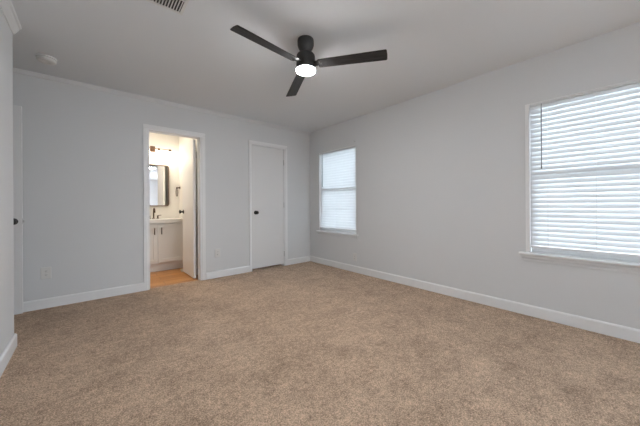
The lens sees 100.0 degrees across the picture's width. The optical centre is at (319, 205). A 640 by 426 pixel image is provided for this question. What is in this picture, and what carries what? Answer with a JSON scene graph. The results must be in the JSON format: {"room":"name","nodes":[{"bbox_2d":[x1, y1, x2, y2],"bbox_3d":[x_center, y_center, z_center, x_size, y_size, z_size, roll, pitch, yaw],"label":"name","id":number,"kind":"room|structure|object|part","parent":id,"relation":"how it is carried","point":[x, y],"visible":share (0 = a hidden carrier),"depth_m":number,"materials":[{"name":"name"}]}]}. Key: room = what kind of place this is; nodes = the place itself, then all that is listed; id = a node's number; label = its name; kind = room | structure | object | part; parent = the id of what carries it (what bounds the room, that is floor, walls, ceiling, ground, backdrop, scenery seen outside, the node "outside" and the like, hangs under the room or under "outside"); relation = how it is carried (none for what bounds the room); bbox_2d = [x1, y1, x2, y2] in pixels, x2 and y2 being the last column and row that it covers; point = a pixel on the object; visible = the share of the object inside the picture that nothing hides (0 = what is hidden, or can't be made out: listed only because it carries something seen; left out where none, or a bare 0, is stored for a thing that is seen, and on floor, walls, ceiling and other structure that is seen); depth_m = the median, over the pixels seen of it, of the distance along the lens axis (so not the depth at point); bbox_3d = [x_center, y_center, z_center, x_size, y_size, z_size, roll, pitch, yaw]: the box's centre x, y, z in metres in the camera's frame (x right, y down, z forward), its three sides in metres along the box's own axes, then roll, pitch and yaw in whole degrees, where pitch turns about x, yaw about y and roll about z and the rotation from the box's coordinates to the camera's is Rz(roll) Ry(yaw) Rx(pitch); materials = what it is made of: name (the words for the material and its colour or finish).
{"room":"empty bedroom","nodes":[
{"label":"empty bedroom","id":0,"kind":"room"},
{"bbox_2d":[0,8,13,355],"bbox_3d":[0.074,-0.158,-1.576,1.035,2.435,8.595,0,0,-40],"label":"wall","id":1,"kind":"structure","parent":0,"point":[6,50],"depth_m":1.86,"materials":[{"name":"white paint"}]},
{"bbox_2d":[0,333,16,377],"bbox_3d":[0.033,1.009,-1.509,1.049,0.101,8.459,0,0,-40],"label":"baseboard","id":2,"kind":"structure","parent":1,"relation":"attached to","point":[10,348],"depth_m":1.83,"materials":[{"name":"white paint"}]},
{"bbox_2d":[0,0,21,33],"bbox_3d":[0.431,-1.343,-1.168,0.048,0.068,8.445,0,0,-40],"label":"crown molding","id":3,"kind":"structure","parent":1,"relation":"attached to","point":[7,8],"depth_m":1.87,"materials":[{"name":"white paint"}]},
{"bbox_2d":[13,73,309,301],"bbox_3d":[-1.996,-0.146,3.637,4.650,2.435,0.115,0,0,-40],"label":"wall","id":4,"kind":"structure","parent":0,"point":[82,148],"depth_m":3.15,"materials":[{"name":"white paint"}]},
{"bbox_2d":[13,105,24,314],"bbox_3d":[-3.220,0.047,2.393,0.788,2.033,0.154,0,0,-40],"label":"door","id":5,"kind":"structure","parent":4,"relation":"in","point":[17,110],"depth_m":2.62,"materials":[{"name":"white paint"}]},
{"bbox_2d":[41,267,50,278],"bbox_3d":[-2.868,0.711,2.808,0.078,0.122,0.008,0,0,-40],"label":"wall outlet","id":6,"kind":"object","parent":4,"relation":"attached to","point":[45,271],"visible":1,"depth_m":2.81,"materials":[{"name":"white plastic"}]},
{"bbox_2d":[13,68,310,134],"bbox_3d":[-1.954,-1.344,3.580,4.650,0.040,0.034,0,0,-40],"label":"crown molding","id":7,"kind":"structure","parent":4,"relation":"attached to","point":[15,70],"depth_m":3.33,"materials":[{"name":"white paint"}]},
{"bbox_2d":[23,256,309,311],"bbox_3d":[-1.947,1.021,3.588,4.650,0.101,0.014,0,0,-40],"label":"baseboard","id":8,"kind":"structure","parent":4,"relation":"attached to","point":[33,305],"depth_m":3.10,"materials":[{"name":"white paint"}]},
{"bbox_2d":[143,124,205,290],"bbox_3d":[-1.967,0.024,3.651,0.747,2.094,0.134,0,0,-40],"label":"door frame","id":9,"kind":"structure","parent":4,"relation":"attached to","point":[201,196],"depth_m":3.67,"materials":[{"name":"white paint"}]},
{"bbox_2d":[215,249,219,256],"bbox_3d":[-1.513,0.707,3.963,0.078,0.122,0.008,0,0,-40],"label":"wall outlet","id":10,"kind":"object","parent":4,"relation":"attached to","point":[217,251],"visible":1,"depth_m":3.96,"materials":[{"name":"white plastic"}]},
{"bbox_2d":[252,145,284,268],"bbox_3d":[-0.854,0.026,4.519,0.612,2.005,0.101,0,0,-40],"label":"door","id":11,"kind":"structure","parent":4,"relation":"in","point":[267,163],"depth_m":4.51,"materials":[{"name":"white paint"}]},
{"bbox_2d":[249,140,287,271],"bbox_3d":[-0.894,0.011,4.566,0.724,2.109,0.134,0,0,-40],"label":"door frame","id":12,"kind":"structure","parent":4,"relation":"attached to","point":[251,142],"depth_m":4.58,"materials":[{"name":"white paint"}]},
{"bbox_2d":[149,132,178,218],"bbox_3d":[-3.301,-0.108,4.498,1.680,2.495,0.120,0,0,-40],"label":"wall","id":13,"kind":"structure","parent":0,"point":[162,141],"depth_m":4.89,"materials":[{"name":"white paint"}]},
{"bbox_2d":[150,164,168,205],"bbox_3d":[-2.938,-0.348,4.710,0.510,0.730,0.029,0,0,-40],"label":"wall mirror","id":14,"kind":"object","parent":13,"relation":"attached to","point":[159,174],"visible":0.44,"depth_m":4.78,"materials":[{"name":"brown mirror"}]},
{"bbox_2d":[149,146,171,158],"bbox_3d":[-2.913,-0.938,4.674,0.596,0.195,0.120,0,0,-40],"label":"vanity light","id":15,"kind":"object","parent":13,"relation":"attached to","point":[152,148],"visible":0.59,"depth_m":4.70,"materials":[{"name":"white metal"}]},
{"bbox_2d":[179,137,197,267],"bbox_3d":[-2.167,-0.115,4.555,0.120,2.495,1.505,0,0,-40],"label":"wall","id":16,"kind":"structure","parent":0,"point":[182,140],"depth_m":4.83,"materials":[{"name":"white paint"}]},
{"bbox_2d":[179,139,196,277],"bbox_3d":[-2.006,0.053,4.106,0.167,2.013,0.614,0,0,-40],"label":"door","id":17,"kind":"structure","parent":16,"relation":"in","point":[189,154],"depth_m":4.02,"materials":[{"name":"white paint"}]},
{"bbox_2d":[0,261,639,425],"bbox_3d":[0.718,1.086,0.579,4.800,0.060,11.050,0,0,-40],"label":"floor","id":18,"kind":"structure","parent":0,"point":[310,343],"depth_m":1.83,"materials":[{"name":"carpet"}]},
{"bbox_2d":[150,222,182,271],"bbox_3d":[-2.750,0.683,4.512,0.800,0.791,0.562,0,0,-40],"label":"bathroom vanity","id":19,"kind":"object","parent":18,"relation":"on","point":[166,239],"visible":0.4,"depth_m":4.40,"materials":[{"name":"white paint"}]},
{"bbox_3d":[-2.750,0.616,4.195,0.364,0.624,0.019,0,0,-40],"label":"door","id":20,"kind":"part","parent":19,"relation":"part of","materials":[{"name":"white paint"}]},
{"bbox_2d":[150,218,182,222],"bbox_3d":[-2.756,0.283,4.514,0.828,0.098,0.556,0,0,-40],"label":"countertop","id":21,"kind":"structure","parent":19,"relation":"on","point":[160,220],"depth_m":4.40,"materials":[{"name":"white stone"}]},
{"bbox_2d":[150,208,159,218],"bbox_3d":[-2.876,0.139,4.640,0.184,0.192,0.162,0,0,1],"label":"sink faucet","id":22,"kind":"object","parent":21,"relation":"on","point":[153,208],"visible":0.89,"depth_m":4.63,"materials":[{"name":"brown metal"}]},
{"bbox_3d":[-2.453,0.614,4.449,0.404,0.624,0.019,0,0,-40],"label":"door","id":23,"kind":"part","parent":19,"relation":"part of","materials":[{"name":"white paint"}]},
{"bbox_2d":[11,0,639,131],"bbox_3d":[0.597,-1.438,0.588,4.950,0.120,11.200,0,0,-40],"label":"ceiling","id":24,"kind":"structure","parent":0,"point":[193,58],"depth_m":2.28,"materials":[{"name":"white paint"}]},
{"bbox_2d":[35,53,56,64],"bbox_3d":[-2.522,-1.338,2.474,0.140,0.045,0.140,0,0,-40],"label":"smoke detector","id":25,"kind":"object","parent":24,"relation":"attached to","point":[43,58],"visible":1,"depth_m":2.44,"materials":[{"name":"white plastic"}]},
{"bbox_2d":[146,0,188,14],"bbox_3d":[-1.024,-1.365,1.695,0.350,0.008,0.310,0,0,-40],"label":"ceiling vent","id":26,"kind":"object","parent":24,"relation":"in","point":[177,6],"visible":1,"depth_m":1.83,"materials":[{"name":"white metal"}]},
{"bbox_2d":[230,25,386,96],"bbox_3d":[-0.226,-1.235,2.185,1.086,0.277,1.177,0,0,-40],"label":"ceiling fan","id":27,"kind":"object","parent":24,"relation":"hanging from","point":[305,60],"visible":1,"depth_m":2.16,"materials":[{"name":"black metal"}]},
{"bbox_3d":[-0.379,-1.163,1.952,0.112,0.006,0.554,16,11,42],"label":"blade","id":28,"kind":"part","parent":27,"relation":"part of","materials":[{"name":"brown wood"}]},
{"bbox_3d":[-0.230,-1.164,2.597,0.112,0.006,0.554,-13,4,-17],"label":"blade","id":29,"kind":"part","parent":27,"relation":"part of","materials":[{"name":"brown wood"}]},
{"bbox_3d":[0.254,-1.167,2.145,0.554,0.006,0.112,0,-12,13],"label":"blade","id":30,"kind":"part","parent":27,"relation":"part of","materials":[{"name":"brown wood"}]},
{"bbox_2d":[310,22,639,328],"bbox_3d":[2.674,-0.173,1.860,0.150,2.435,10.450,0,0,-40],"label":"wall","id":31,"kind":"structure","parent":0,"point":[441,189],"depth_m":2.94,"materials":[{"name":"white paint"}]},
{"bbox_2d":[316,145,357,239],"bbox_3d":[0.319,-0.205,4.588,0.183,1.490,0.998,0,0,-40],"label":"window","id":32,"kind":"structure","parent":31,"relation":"in","point":[322,231],"depth_m":4.66,"materials":[{"name":"white plastic"}]},
{"bbox_3d":[0.306,0.469,4.573,0.138,0.022,0.998,0,0,-40],"label":"sill","id":33,"kind":"part","parent":32,"relation":"part of","materials":[{"name":"white paint"}]},
{"bbox_2d":[320,146,355,230],"bbox_3d":[0.291,-0.265,4.565,0.065,1.350,0.880,0,0,-40],"label":"window blind","id":34,"kind":"object","parent":32,"relation":"attached to","point":[338,167],"visible":0.9,"depth_m":4.54,"materials":[{"name":"white plastic"}]},
{"bbox_3d":[0.302,0.400,4.570,0.048,0.020,0.880,0,0,-40],"label":"rail","id":35,"kind":"part","parent":34,"relation":"part of","materials":[{"name":"white plastic"}]},
{"bbox_3d":[0.356,-0.240,4.620,0.085,1.396,0.884,0,0,-40],"label":"frame","id":36,"kind":"part","parent":32,"relation":"part of","materials":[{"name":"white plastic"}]},
{"bbox_3d":[0.336,0.060,4.601,0.024,0.756,0.856,0,0,-40],"label":"sash","id":37,"kind":"part","parent":32,"relation":"part of","materials":[{"name":"white plastic"}]},
{"bbox_2d":[310,256,639,342],"bbox_3d":[1.759,0.999,2.815,0.014,0.101,6.000,0,0,-40],"label":"baseboard","id":38,"kind":"structure","parent":31,"relation":"attached to","point":[610,329],"depth_m":2.66,"materials":[{"name":"white paint"}]},
{"bbox_2d":[519,78,639,274],"bbox_3d":[2.317,-0.216,2.244,0.183,1.490,1.048,0,0,-40],"label":"window","id":39,"kind":"structure","parent":31,"relation":"in","point":[624,264],"depth_m":2.37,"materials":[{"name":"white plastic"}]},
{"bbox_3d":[2.304,0.458,2.230,0.138,0.022,1.048,0,0,-40],"label":"sill","id":40,"kind":"part","parent":39,"relation":"part of","materials":[{"name":"white paint"}]},
{"bbox_2d":[530,80,639,256],"bbox_3d":[2.290,-0.276,2.221,0.065,1.350,0.880,0,0,-40],"label":"window blind","id":41,"kind":"object","parent":39,"relation":"attached to","point":[585,147],"visible":1,"depth_m":2.26,"materials":[{"name":"white plastic"}]},
{"bbox_3d":[2.095,-0.268,2.463,0.047,1.299,0.002,0,0,-40],"label":"ladder cord","id":42,"kind":"part","parent":41,"relation":"part of","materials":[{"name":"white fabric"}]},
{"bbox_3d":[2.300,0.389,2.227,0.048,0.020,0.880,0,0,-40],"label":"rail","id":43,"kind":"part","parent":41,"relation":"part of","materials":[{"name":"white plastic"}]},
{"bbox_3d":[2.297,-0.269,2.227,0.047,1.299,0.002,0,0,-40],"label":"ladder cord","id":44,"kind":"part","parent":41,"relation":"part of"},
{"bbox_3d":[2.355,-0.252,2.276,0.085,1.396,0.884,0,0,-40],"label":"frame","id":45,"kind":"part","parent":39,"relation":"part of","materials":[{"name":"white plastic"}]},
{"bbox_3d":[2.335,0.049,2.258,0.024,0.756,0.856,0,0,-40],"label":"sash","id":46,"kind":"part","parent":39,"relation":"part of","materials":[{"name":"white plastic"}]}
]}

